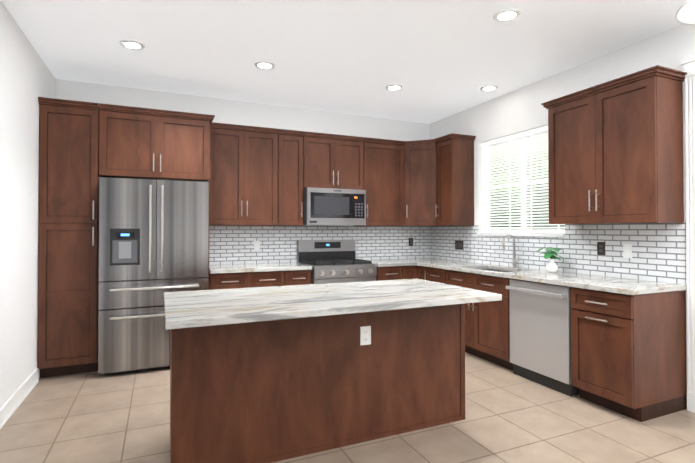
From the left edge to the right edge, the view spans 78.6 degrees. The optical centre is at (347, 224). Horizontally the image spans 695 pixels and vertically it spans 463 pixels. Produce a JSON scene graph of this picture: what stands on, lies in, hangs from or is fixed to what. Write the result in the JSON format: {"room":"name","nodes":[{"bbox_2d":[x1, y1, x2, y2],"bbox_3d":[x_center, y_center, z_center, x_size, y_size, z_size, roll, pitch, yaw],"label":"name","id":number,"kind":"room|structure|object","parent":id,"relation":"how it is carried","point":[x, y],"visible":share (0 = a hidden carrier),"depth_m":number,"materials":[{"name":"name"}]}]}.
{"room":"kitchen","nodes":[
{"label":"kitchen","id":0,"kind":"room"},
{"bbox_2d":[0,0,54,407],"bbox_3d":[-1.694,-0.093,1.236,0.150,2.850,6.600,0,-1,-24],"label":"wall","id":1,"kind":"structure","parent":0,"point":[27,78],"depth_m":3.21,"materials":[{"name":"white paint"}]},
{"bbox_2d":[0,368,38,428],"bbox_3d":[-1.485,1.269,0.962,0.024,0.120,5.960,0,-1,-24],"label":"baseboard","id":2,"kind":"structure","parent":1,"relation":"attached to","point":[10,406],"depth_m":3.11,"materials":[{"name":"white wood"}]},
{"bbox_2d":[55,79,429,264],"bbox_3d":[-0.915,-0.046,5.268,4.830,2.850,0.150,0,-1,-24],"label":"wall","id":3,"kind":"structure","parent":0,"point":[235,112],"depth_m":5.10,"materials":[{"name":"white paint"}]},
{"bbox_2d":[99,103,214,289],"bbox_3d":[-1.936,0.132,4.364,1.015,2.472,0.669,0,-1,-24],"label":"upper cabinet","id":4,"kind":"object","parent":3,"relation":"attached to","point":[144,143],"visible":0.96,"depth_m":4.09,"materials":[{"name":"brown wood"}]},
{"bbox_2d":[210,122,278,225],"bbox_3d":[-1.209,-0.547,4.857,0.768,1.102,0.369,0,-1,-24],"label":"upper cabinet","id":5,"kind":"object","parent":3,"relation":"attached to","point":[243,174],"visible":0.96,"depth_m":4.72,"materials":[{"name":"brown wood"}]},
{"bbox_2d":[274,129,304,225],"bbox_3d":[-0.715,-0.545,5.075,0.305,1.102,0.369,0,-1,-24],"label":"upper cabinet","id":6,"kind":"object","parent":3,"relation":"attached to","point":[290,177],"visible":0.94,"depth_m":4.95,"materials":[{"name":"brown wood"}]},
{"bbox_2d":[209,225,429,264],"bbox_3d":[-0.226,0.237,5.482,3.087,0.459,0.008,0,-1,-24],"label":"backsplash","id":7,"kind":"structure","parent":3,"relation":"attached to","point":[231,244],"depth_m":5.30,"materials":[{"name":"white tile"}]},
{"bbox_2d":[254,241,259,249],"bbox_3d":[-1.086,0.247,5.093,0.070,0.115,0.008,0,-1,-24],"label":"electrical outlet","id":8,"kind":"object","parent":7,"relation":"attached to","point":[256,245],"visible":1,"depth_m":5.09,"materials":[{"name":"white plastic"}]},
{"bbox_2d":[409,238,412,245],"bbox_3d":[0.890,0.237,5.965,0.070,0.115,0.008,0,-1,-24],"label":"electrical outlet","id":9,"kind":"object","parent":7,"relation":"attached to","point":[410,241],"visible":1,"depth_m":5.96,"materials":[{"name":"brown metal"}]},
{"bbox_2d":[303,131,364,189],"bbox_3d":[-0.213,-0.764,5.299,0.785,0.657,0.369,0,-1,-24],"label":"upper cabinet","id":10,"kind":"object","parent":3,"relation":"attached to","point":[335,161],"visible":0.79,"depth_m":5.15,"materials":[{"name":"brown wood"}]},
{"bbox_2d":[303,187,365,224],"bbox_3d":[-0.203,-0.214,5.269,0.760,0.438,0.420,0,-1,-24],"label":"microwave","id":11,"kind":"object","parent":3,"relation":"attached to","point":[327,206],"visible":1,"depth_m":5.06,"materials":[{"name":"grey metal"}]},
{"bbox_2d":[353,137,405,225],"bbox_3d":[0.418,-0.539,5.575,0.585,1.102,0.369,0,-1,-24],"label":"upper cabinet","id":12,"kind":"object","parent":3,"relation":"attached to","point":[384,173],"visible":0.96,"depth_m":5.45,"materials":[{"name":"brown wood"}]},
{"bbox_2d":[404,139,436,225],"bbox_3d":[1.023,-0.537,5.705,0.629,1.102,0.620,0,-1,-24],"label":"upper cabinet","id":13,"kind":"object","parent":3,"relation":"attached to","point":[420,182],"visible":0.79,"depth_m":5.49,"materials":[{"name":"brown wood"}]},
{"bbox_2d":[1,0,687,123],"bbox_3d":[0.447,-1.567,2.197,4.830,0.120,6.900,0,-1,-24],"label":"ceiling","id":14,"kind":"structure","parent":0,"point":[437,60],"depth_m":3.51,"materials":[{"name":"white paint"}]},
{"bbox_2d":[119,39,144,49],"bbox_3d":[-1.778,-1.486,3.510,0.190,0.009,0.190,0,-1,-24],"label":"recessed light","id":15,"kind":"object","parent":14,"relation":"in","point":[131,44],"visible":0.98,"depth_m":3.49,"materials":[{"name":"white plastic"}]},
{"bbox_2d":[254,61,274,68],"bbox_3d":[-0.767,-1.481,3.945,0.190,0.009,0.190,0,-1,-24],"label":"recessed light","id":16,"kind":"object","parent":14,"relation":"in","point":[264,65],"visible":1,"depth_m":3.93,"materials":[{"name":"white plastic"}]},
{"bbox_2d":[385,84,402,90],"bbox_3d":[0.502,-1.474,4.560,0.190,0.009,0.190,0,-1,-24],"label":"recessed light","id":17,"kind":"object","parent":14,"relation":"in","point":[393,87],"visible":1,"depth_m":4.55,"materials":[{"name":"white plastic"}]},
{"bbox_2d":[480,85,497,90],"bbox_3d":[1.529,-1.474,4.587,0.190,0.009,0.190,0,-1,-24],"label":"recessed light","id":18,"kind":"object","parent":14,"relation":"in","point":[489,88],"visible":0.96,"depth_m":4.57,"materials":[{"name":"white plastic"}]},
{"bbox_2d":[493,8,520,21],"bbox_3d":[1.136,-1.492,3.025,0.190,0.009,0.190,0,-1,-24],"label":"recessed light","id":19,"kind":"object","parent":14,"relation":"in","point":[507,14],"visible":1,"depth_m":3.02,"materials":[{"name":"white plastic"}]},
{"bbox_2d":[675,0,694,24],"bbox_3d":[2.101,-1.358,2.324,0.490,0.293,0.490,0,-1,-24],"label":"recessed light","id":20,"kind":"object","parent":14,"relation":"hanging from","point":[685,13],"visible":1,"depth_m":2.49,"materials":[{"name":"white plastic"}]},
{"bbox_2d":[0,352,694,462],"bbox_3d":[0.447,1.403,2.163,4.830,0.120,6.900,0,-1,-24],"label":"floor","id":21,"kind":"structure","parent":0,"point":[124,417],"depth_m":2.79,"materials":[{"name":"tile"}]},
{"bbox_2d":[37,97,99,377],"bbox_3d":[-2.612,0.129,4.066,0.452,2.472,0.669,0,-1,-24],"label":"pantry cabinet","id":22,"kind":"object","parent":21,"relation":"on","point":[68,274],"visible":1,"depth_m":3.81,"materials":[{"name":"brown wood"}]},
{"bbox_2d":[98,177,208,373],"bbox_3d":[-1.917,0.475,4.264,0.925,1.785,0.843,0,-1,-24],"label":"fridge","id":23,"kind":"object","parent":21,"relation":"on","point":[153,240],"visible":0.88,"depth_m":3.90,"materials":[{"name":"grey metal"}]},
{"bbox_2d":[170,320,277,462],"bbox_3d":[-0.788,0.910,2.582,0.536,0.876,0.605,0,-1,-24],"label":"base cabinet","id":24,"kind":"object","parent":21,"relation":"on","point":[272,391],"depth_m":2.31,"materials":[{"name":"brown wood"}]},
{"bbox_2d":[164,279,501,329],"bbox_3d":[-0.111,0.454,2.701,1.935,0.039,0.955,0,-1,-24],"label":"countertop","id":25,"kind":"structure","parent":24,"relation":"on","point":[191,309],"depth_m":2.46,"materials":[{"name":"stone"}]},
{"bbox_2d":[209,271,283,289],"bbox_3d":[-1.151,0.935,4.707,0.768,0.875,0.659,0,-1,-24],"label":"base cabinet","id":26,"kind":"object","parent":21,"relation":"on","point":[243,280],"visible":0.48,"depth_m":4.44,"materials":[{"name":"brown wood"}]},
{"bbox_2d":[209,262,311,273],"bbox_3d":[-1.014,0.478,4.779,1.080,0.039,0.636,0,-1,-24],"label":"countertop","id":27,"kind":"structure","parent":26,"relation":"on","point":[242,268],"depth_m":4.59,"materials":[{"name":"stone"}]},
{"bbox_2d":[284,270,310,285],"bbox_3d":[-0.659,0.937,4.925,0.300,0.875,0.659,0,-1,-24],"label":"drawer","id":28,"kind":"object","parent":21,"relation":"on","point":[298,277],"visible":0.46,"depth_m":4.66,"materials":[{"name":"brown wood"}]},
{"bbox_2d":[278,314,349,460],"bbox_3d":[-0.384,0.912,2.764,0.590,0.876,0.599,0,-1,-24],"label":"base cabinet","id":29,"kind":"object","parent":21,"relation":"on","point":[314,352],"depth_m":2.52,"materials":[{"name":"brown wood"}]},
{"bbox_2d":[297,240,376,283],"bbox_3d":[-0.133,0.782,5.121,0.775,1.190,0.727,0,-1,-24],"label":"range","id":30,"kind":"object","parent":21,"relation":"on","point":[332,261],"visible":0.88,"depth_m":5.01,"materials":[{"name":"grey metal"}]},
{"bbox_2d":[350,310,397,444],"bbox_3d":[0.046,0.915,2.953,0.590,0.876,0.599,0,-1,-24],"label":"base cabinet","id":31,"kind":"object","parent":21,"relation":"on","point":[373,335],"depth_m":2.68,"materials":[{"name":"brown wood"}]},
{"bbox_2d":[375,266,401,280],"bbox_3d":[0.399,0.943,5.391,0.345,0.875,0.659,0,-1,-24],"label":"base cabinet","id":32,"kind":"object","parent":21,"relation":"on","point":[390,273],"visible":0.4,"depth_m":5.13,"materials":[{"name":"brown wood"}]},
{"bbox_2d":[402,266,430,280],"bbox_3d":[0.983,0.944,5.532,0.828,0.875,0.872,0,-1,-24],"label":"base cabinet","id":33,"kind":"object","parent":21,"relation":"on","point":[415,272],"visible":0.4,"depth_m":5.23,"materials":[{"name":"brown wood"}]},
{"bbox_2d":[368,259,416,266],"bbox_3d":[0.482,0.485,5.438,0.540,0.039,0.640,0,-1,-24],"label":"countertop","id":34,"kind":"structure","parent":33,"relation":"on","point":[385,262],"depth_m":5.25,"materials":[{"name":"stone"}]},
{"bbox_2d":[399,258,686,294],"bbox_3d":[1.548,0.474,4.479,0.636,0.039,3.253,0,-1,-24],"label":"countertop","id":35,"kind":"structure","parent":33,"relation":"on","point":[625,286],"depth_m":3.60,"materials":[{"name":"stone"}]},
{"bbox_2d":[482,269,510,271],"bbox_3d":[1.546,0.596,4.439,0.418,0.204,0.688,0,-1,-24],"label":"sink basin","id":36,"kind":"object","parent":35,"relation":"in","point":[496,270],"visible":0.02,"depth_m":4.71,"materials":[{"name":"silver metal"}]},
{"bbox_2d":[502,234,520,267],"bbox_3d":[1.738,0.274,4.505,0.194,0.362,0.108,0,-1,-24],"label":"faucet","id":37,"kind":"object","parent":35,"relation":"on","point":[514,251],"visible":1,"depth_m":4.54,"materials":[{"name":"silver metal"}]},
{"bbox_2d":[536,247,562,272],"bbox_3d":[1.922,0.328,4.019,0.244,0.242,0.213,0,-1,-24],"label":"potted plant","id":38,"kind":"object","parent":35,"relation":"on","point":[551,266],"visible":1,"depth_m":3.97,"materials":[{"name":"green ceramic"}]},
{"bbox_2d":[398,304,464,433],"bbox_3d":[0.453,0.917,3.129,0.536,0.876,0.605,0,-1,-24],"label":"base cabinet","id":39,"kind":"object","parent":21,"relation":"on","point":[431,340],"depth_m":2.85,"materials":[{"name":"brown wood"}]},
{"bbox_2d":[429,268,445,283],"bbox_3d":[1.300,0.938,5.022,0.659,0.875,0.310,0,-1,-24],"label":"base cabinet","id":40,"kind":"object","parent":21,"relation":"on","point":[437,275],"visible":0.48,"depth_m":4.90,"materials":[{"name":"brown wood"}]},
{"bbox_2d":[446,270,512,370],"bbox_3d":[1.553,0.932,4.450,0.659,0.875,0.935,0,-1,-24],"label":"base cabinet","id":41,"kind":"object","parent":21,"relation":"on","point":[487,331],"visible":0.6,"depth_m":4.17,"materials":[{"name":"brown wood"}]},
{"bbox_2d":[506,279,578,396],"bbox_3d":[1.865,0.925,3.726,0.672,0.871,0.615,0,-1,-24],"label":"dishwasher","id":42,"kind":"object","parent":21,"relation":"on","point":[540,333],"visible":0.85,"depth_m":3.57,"materials":[{"name":"grey metal"}]},
{"bbox_2d":[571,287,686,421],"bbox_3d":[2.099,0.917,3.212,0.659,0.875,0.470,0,-1,-24],"label":"base cabinet","id":43,"kind":"object","parent":21,"relation":"on","point":[628,355],"visible":0.98,"depth_m":3.03,"materials":[{"name":"brown wood"}]},
{"bbox_2d":[430,24,694,380],"bbox_3d":[2.588,-0.071,3.125,0.150,2.850,6.600,0,-1,-24],"label":"wall","id":44,"kind":"structure","parent":0,"point":[520,110],"depth_m":4.27,"materials":[{"name":"white paint"}]},
{"bbox_2d":[434,133,475,225],"bbox_3d":[1.341,-0.542,5.306,0.369,1.102,0.358,0,-1,-24],"label":"upper cabinet","id":45,"kind":"object","parent":44,"relation":"attached to","point":[455,179],"visible":1,"depth_m":5.21,"materials":[{"name":"brown wood"}]},
{"bbox_2d":[477,131,564,236],"bbox_3d":[1.898,-0.443,4.656,0.170,1.130,1.210,0,-1,-24],"label":"window","id":46,"kind":"structure","parent":44,"relation":"in","point":[529,234],"depth_m":4.68,"materials":[{"name":"white"}]},
{"bbox_2d":[481,125,564,232],"bbox_3d":[1.893,-0.457,4.654,0.050,1.092,1.190,0,-1,-24],"label":"window blind","id":47,"kind":"object","parent":46,"relation":"attached to","point":[531,151],"visible":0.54,"depth_m":4.69,"materials":[{"name":"white plastic"}]},
{"bbox_2d":[430,222,685,284],"bbox_3d":[1.841,0.227,4.618,0.008,0.459,3.241,0,-1,-24],"label":"backsplash","id":48,"kind":"structure","parent":44,"relation":"attached to","point":[658,252],"depth_m":3.82,"materials":[{"name":"white tile"}]},
{"bbox_2d":[455,241,462,249],"bbox_3d":[1.443,0.261,5.496,0.010,0.115,0.162,0,-1,-24],"label":"light switch","id":49,"kind":"object","parent":48,"relation":"attached to","point":[458,245],"visible":1,"depth_m":5.49,"materials":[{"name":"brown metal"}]},
{"bbox_2d":[597,242,604,254],"bbox_3d":[2.225,0.206,3.727,0.008,0.115,0.070,0,-1,-24],"label":"electrical outlet","id":50,"kind":"object","parent":48,"relation":"attached to","point":[600,248],"visible":1,"depth_m":3.73,"materials":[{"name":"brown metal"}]},
{"bbox_2d":[623,244,631,257],"bbox_3d":[2.317,0.213,3.516,0.010,0.115,0.070,0,-1,-24],"label":"electrical outlet","id":51,"kind":"object","parent":48,"relation":"attached to","point":[627,250],"visible":1,"depth_m":3.51,"materials":[{"name":"white plastic"}]},
{"bbox_2d":[541,65,686,223],"bbox_3d":[2.139,-0.563,3.498,0.369,1.102,0.995,0,-1,-24],"label":"upper cabinet","id":52,"kind":"object","parent":44,"relation":"attached to","point":[615,151],"visible":1,"depth_m":3.26,"materials":[{"name":"brown wood"}]},
{"bbox_2d":[680,57,694,412],"bbox_3d":[2.787,0.066,2.632,0.182,2.565,1.180,0,-1,-24],"label":"door frame","id":53,"kind":"structure","parent":44,"relation":"attached to","point":[688,66],"depth_m":3.09,"materials":[{"name":"white wood"}]}
]}

